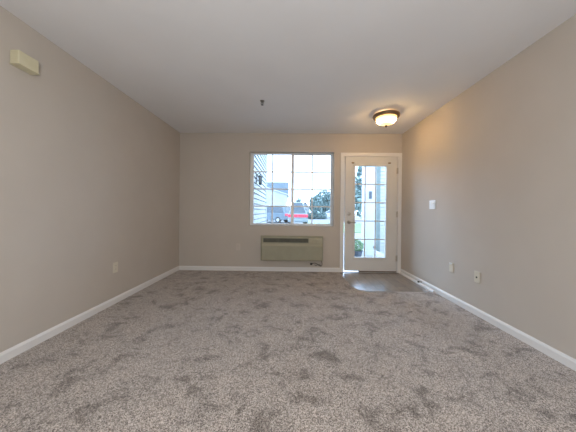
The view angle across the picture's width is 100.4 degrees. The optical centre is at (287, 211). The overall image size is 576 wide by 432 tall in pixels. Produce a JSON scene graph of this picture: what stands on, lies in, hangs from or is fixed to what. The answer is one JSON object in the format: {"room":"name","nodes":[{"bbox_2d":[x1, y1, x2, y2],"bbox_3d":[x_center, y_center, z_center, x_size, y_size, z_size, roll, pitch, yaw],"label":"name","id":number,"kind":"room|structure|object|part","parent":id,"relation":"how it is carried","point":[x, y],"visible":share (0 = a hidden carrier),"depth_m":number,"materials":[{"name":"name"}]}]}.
{"room":"empty living room","nodes":[
{"label":"empty living room","id":0,"kind":"room"},
{"bbox_2d":[0,6,179,352],"bbox_3d":[-2.060,-0.180,0.763,0.180,2.640,7.030,1,0,1],"label":"wall","id":1,"kind":"structure","parent":0,"point":[90,176],"depth_m":2.15,"materials":[{"name":"paint"}]},
{"bbox_2d":[9,50,39,74],"bbox_3d":[-1.911,-1.091,1.752,0.072,0.101,0.147,1,0,1],"label":"door chime","id":2,"kind":"object","parent":1,"relation":"attached to","point":[19,59],"visible":1,"depth_m":1.73,"materials":[{"name":"beige plastic"}]},
{"bbox_2d":[0,266,178,363],"bbox_3d":[-1.973,1.004,0.855,0.014,0.073,6.850,1,0,1],"label":"baseboard","id":3,"kind":"structure","parent":1,"relation":"attached to","point":[6,355],"depth_m":2.16,"materials":[{"name":"white paint"}]},
{"bbox_2d":[113,262,117,272],"bbox_3d":[-1.946,0.627,2.719,0.010,0.118,0.074,1,0,1],"label":"wall outlet","id":4,"kind":"object","parent":1,"relation":"attached to","point":[115,264],"visible":1,"depth_m":2.72,"materials":[{"name":"beige plastic"}]},
{"bbox_2d":[0,270,575,431],"bbox_3d":[-0.015,1.090,0.829,3.932,0.060,6.850,1,0,1],"label":"floor","id":5,"kind":"structure","parent":0,"point":[190,350],"depth_m":1.64,"materials":[{"name":"beige carpet"}]},
{"bbox_2d":[0,0,575,133],"bbox_3d":[0.009,-1.430,0.820,3.932,0.100,6.850,1,0,1],"label":"ceiling","id":6,"kind":"structure","parent":0,"point":[199,66],"depth_m":2.06,"materials":[{"name":"paint"}]},
{"bbox_2d":[373,110,399,126],"bbox_3d":[1.376,-1.275,3.339,0.356,0.198,0.356,1,0,1],"label":"ceiling light","id":7,"kind":"object","parent":6,"relation":"attached to","point":[385,118],"visible":1,"depth_m":3.24,"materials":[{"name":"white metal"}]},
{"bbox_3d":[1.376,-1.259,3.340,0.276,0.108,0.276,1,0,1],"label":"lamp shade","id":8,"kind":"part","parent":7,"relation":"part of","materials":[{"name":"beige glass"}]},
{"bbox_2d":[179,133,401,267],"bbox_3d":[0.045,-0.171,4.339,4.292,2.640,0.180,1,0,1],"label":"wall","id":9,"kind":"structure","parent":0,"point":[214,191],"depth_m":4.26,"materials":[{"name":"paint"}]},
{"bbox_2d":[179,266,339,271],"bbox_3d":[-0.498,1.007,4.253,2.844,0.073,0.014,1,0,1],"label":"baseboard","id":10,"kind":"structure","parent":9,"relation":"attached to","point":[220,268],"depth_m":4.25,"materials":[{"name":"white paint"}]},
{"bbox_2d":[250,153,332,225],"bbox_3d":[0.076,-0.409,4.369,1.497,1.308,0.094,1,0,1],"label":"window","id":11,"kind":"structure","parent":9,"relation":"in","point":[252,171],"depth_m":4.34,"materials":[{"name":"white plastic"}]},
{"bbox_3d":[-0.267,-0.412,4.354,0.776,1.274,0.030,1,0,1],"label":"sash","id":12,"kind":"part","parent":11,"relation":"part of","materials":[{"name":"clear glass"}]},
{"bbox_3d":[0.439,-0.406,4.380,0.738,1.274,0.030,1,0,1],"label":"sash","id":13,"kind":"part","parent":11,"relation":"part of","materials":[{"name":"clear glass"}]},
{"bbox_2d":[261,235,322,266],"bbox_3d":[0.080,0.685,4.184,1.102,0.530,0.134,1,0,1],"label":"air conditioner","id":14,"kind":"object","parent":9,"relation":"attached to","point":[273,248],"visible":1,"depth_m":4.13,"materials":[{"name":"beige metal"}]},
{"bbox_2d":[263,238,307,242],"bbox_3d":[-0.025,0.490,4.139,0.777,0.070,0.005,1,0,1],"label":"grille","id":15,"kind":"object","parent":14,"relation":"attached to","point":[265,240],"depth_m":4.14,"materials":[{"name":"black metal"}]},
{"bbox_3d":[0.081,0.570,4.136,1.036,0.037,0.008,1,0,1],"label":"trim","id":16,"kind":"part","parent":14,"relation":"part of","materials":[{"name":"beige plastic"}]},
{"bbox_3d":[0.080,0.715,4.135,1.036,0.233,0.012,1,0,1],"label":"panel","id":17,"kind":"part","parent":14,"relation":"part of","materials":[{"name":"beige plastic"}]},
{"bbox_3d":[0.487,0.501,4.130,0.226,0.095,0.010,1,0,1],"label":"control panel","id":18,"kind":"part","parent":14,"relation":"part of","materials":[{"name":"beige plastic"}]},
{"bbox_2d":[343,269,396,272],"bbox_3d":[1.464,1.072,4.350,0.980,0.022,0.227,1,0,1],"label":"threshold","id":19,"kind":"object","parent":9,"relation":"attached to","point":[343,269],"visible":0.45,"depth_m":4.24,"materials":[{"name":"metal"}]},
{"bbox_2d":[344,156,397,271],"bbox_3d":[1.483,0.038,4.231,0.928,2.042,0.113,1,0,1],"label":"door","id":20,"kind":"structure","parent":9,"relation":"in","point":[388,263],"depth_m":4.24,"materials":[{"name":"paint"}]},
{"bbox_3d":[1.466,-0.003,4.256,0.606,1.676,0.062,1,0,1],"label":"lite frame","id":21,"kind":"part","parent":20,"relation":"part of","materials":[{"name":"glass"}]},
{"bbox_2d":[340,153,401,272],"bbox_3d":[1.471,0.013,4.311,1.071,2.107,0.194,1,0,1],"label":"door frame","id":22,"kind":"structure","parent":9,"relation":"attached to","point":[399,155],"depth_m":4.21,"materials":[{"name":"white paint"}]},
{"bbox_2d":[401,14,575,358],"bbox_3d":[2.051,-0.140,0.707,0.180,2.640,7.030,1,0,1],"label":"wall","id":23,"kind":"structure","parent":0,"point":[497,160],"depth_m":2.17,"materials":[{"name":"paint"}]},
{"bbox_2d":[399,272,433,291],"bbox_3d":[1.964,1.063,3.711,0.026,0.026,0.999,1,0,1],"label":"trim","id":24,"kind":"structure","parent":23,"relation":"attached to","point":[401,273],"depth_m":3.60,"materials":[{"name":"white paint"}]},
{"bbox_2d":[429,200,435,208],"bbox_3d":[1.990,-0.101,3.295,0.012,0.120,0.140,1,0,1],"label":"light switch","id":25,"kind":"object","parent":23,"relation":"attached to","point":[432,203],"visible":1,"depth_m":3.28,"materials":[{"name":"white plastic"}]},
{"bbox_2d":[449,262,453,271],"bbox_3d":[1.975,0.667,2.896,0.016,0.112,0.072,1,0,1],"label":"wall outlet","id":26,"kind":"object","parent":23,"relation":"attached to","point":[451,265],"visible":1,"depth_m":2.89,"materials":[{"name":"beige plastic"}]},
{"bbox_2d":[474,271,479,283],"bbox_3d":[1.971,0.677,2.495,0.014,0.118,0.074,1,0,1],"label":"outlet","id":27,"kind":"object","parent":23,"relation":"attached to","point":[476,274],"visible":1,"depth_m":2.49,"materials":[{"name":"beige plastic"}]},
{"bbox_2d":[400,269,575,370],"bbox_3d":[1.944,1.042,0.794,0.014,0.073,6.834,1,0,1],"label":"baseboard","id":28,"kind":"structure","parent":23,"relation":"attached to","point":[566,360],"depth_m":2.11,"materials":[{"name":"white paint"}]},
{"label":"outside","id":29,"kind":"structure","parent":0,"visible":0},
{"bbox_2d":[267,214,360,249],"bbox_3d":[0.910,1.150,67.223,120.000,0.299,125.550,1,0,1],"label":"ground","id":30,"kind":"structure","parent":29,"point":[327,220],"depth_m":27.94,"materials":[{"name":"concrete"}]},
{"bbox_2d":[254,155,266,222],"bbox_3d":[-0.967,-0.416,5.758,0.700,3.200,2.610,1,0,1],"label":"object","id":31,"kind":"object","parent":30,"relation":"on","point":[260,161],"visible":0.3,"depth_m":5.74,"materials":[{"name":"white"}]},
{"bbox_2d":[256,173,262,184],"bbox_3d":[-0.568,-0.683,4.976,0.132,0.248,0.112,1,0,1],"label":"lantern","id":32,"kind":"object","parent":31,"relation":"attached to","point":[260,176],"visible":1,"depth_m":4.95,"materials":[{"name":"metal"}]},
{"bbox_2d":[267,187,288,220],"bbox_3d":[-3.846,-1.302,34.052,8.150,4.730,6.400,1,0,1],"label":"garage","id":33,"kind":"structure","parent":30,"relation":"on","point":[279,198],"depth_m":31.02,"materials":[{"name":"white"}]},
{"bbox_2d":[267,182,288,193],"bbox_3d":[-6.721,-2.395,46.089,13.850,6.780,8.600,1,0,1],"label":"house","id":34,"kind":"structure","parent":30,"relation":"on","point":[280,185],"depth_m":44.61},
{"bbox_2d":[267,207,290,222],"bbox_3d":[-1.666,0.236,26.015,4.556,1.750,1.906,1,0,29],"label":"car","id":35,"kind":"object","parent":30,"relation":"on","point":[279,213],"visible":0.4,"depth_m":24.66,"materials":[{"name":"silver metal"}]},
{"bbox_2d":[288,202,307,223],"bbox_3d":[0.899,0.160,21.608,1.676,1.980,4.356,1,0,1],"label":"car","id":36,"kind":"object","parent":30,"relation":"on","point":[300,214],"visible":0.88,"depth_m":19.56,"materials":[{"name":"silver metal"}]},
{"bbox_2d":[298,214,307,217],"bbox_3d":[1.278,0.316,19.515,0.806,0.250,0.100,1,0,1],"label":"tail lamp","id":37,"kind":"object","parent":36,"relation":"attached to","point":[299,215],"depth_m":19.47,"materials":[{"name":"red plastic"}]},
{"bbox_2d":[303,202,309,211],"bbox_3d":[4.144,-0.627,57.447,2.500,3.380,5.600,1,0,1],"label":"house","id":38,"kind":"structure","parent":30,"relation":"on","point":[304,203],"depth_m":54.94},
{"bbox_2d":[309,194,322,212],"bbox_3d":[5.508,-1.161,45.825,3.104,4.560,3.143,1,0,1],"label":"tree","id":39,"kind":"object","parent":30,"relation":"on","point":[317,200],"visible":0.7,"depth_m":45.26,"materials":[{"name":"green plant"}]},
{"bbox_2d":[307,212,326,218],"bbox_3d":[4.557,0.577,37.951,3.498,1.286,1.200,1,0,1],"label":"hedge","id":40,"kind":"object","parent":30,"relation":"on","point":[316,215],"visible":0.78,"depth_m":37.61,"materials":[{"name":"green plant"}]},
{"bbox_2d":[317,190,329,212],"bbox_3d":[8.588,-1.897,51.457,5.383,6.052,3.982,1,0,1],"label":"tree","id":41,"kind":"object","parent":30,"relation":"on","point":[326,199],"visible":0.41,"depth_m":50.54,"materials":[{"name":"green plant"}]},
{"bbox_2d":[302,223,360,232],"bbox_3d":[5.349,1.187,18.932,7.800,0.030,10.000,1,0,1],"label":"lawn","id":42,"kind":"structure","parent":30,"relation":"on","point":[357,226],"depth_m":19.46,"materials":[{"name":"green plant"}]},
{"bbox_2d":[355,167,361,218],"bbox_3d":[8.641,-2.192,25.607,3.413,6.813,4.077,1,0,1],"label":"tree","id":43,"kind":"object","parent":30,"relation":"on","point":[358,188],"visible":0.18,"depth_m":25.28,"materials":[{"name":"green plant"}]},
{"bbox_2d":[343,250,383,268],"bbox_3d":[1.542,1.149,5.674,1.950,0.120,2.418,1,0,1],"label":"porch slab","id":44,"kind":"object","parent":30,"relation":"on","point":[379,254],"visible":0.07,"depth_m":5.96,"materials":[{"name":"concrete"}]},
{"bbox_2d":[354,250,362,256],"bbox_3d":[1.649,0.999,5.731,0.320,0.179,0.320,1,0,1],"label":"planter","id":45,"kind":"object","parent":44,"relation":"on","point":[358,253],"depth_m":5.61,"materials":[{"name":"ceramic"}]},
{"bbox_2d":[354,240,363,256],"bbox_3d":[1.649,0.863,5.731,0.350,0.452,0.354,1,0,1],"label":"potted shrub","id":46,"kind":"object","parent":44,"relation":"on","point":[358,251],"visible":0.56,"depth_m":5.61,"materials":[{"name":"green plant"}]},
{"bbox_2d":[361,167,376,255],"bbox_3d":[2.068,-0.423,6.091,0.330,3.030,0.280,1,0,1],"label":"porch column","id":47,"kind":"structure","parent":44,"relation":"on","point":[370,171],"depth_m":5.97,"materials":[{"name":"white paint"}]},
{"bbox_2d":[375,167,384,253],"bbox_3d":[4.361,-0.369,7.270,3.485,3.200,0.540,1,0,1],"label":"entry","id":48,"kind":"object","parent":30,"relation":"on","point":[380,171],"visible":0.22,"depth_m":7.04,"materials":[{"name":"white"}]}
]}

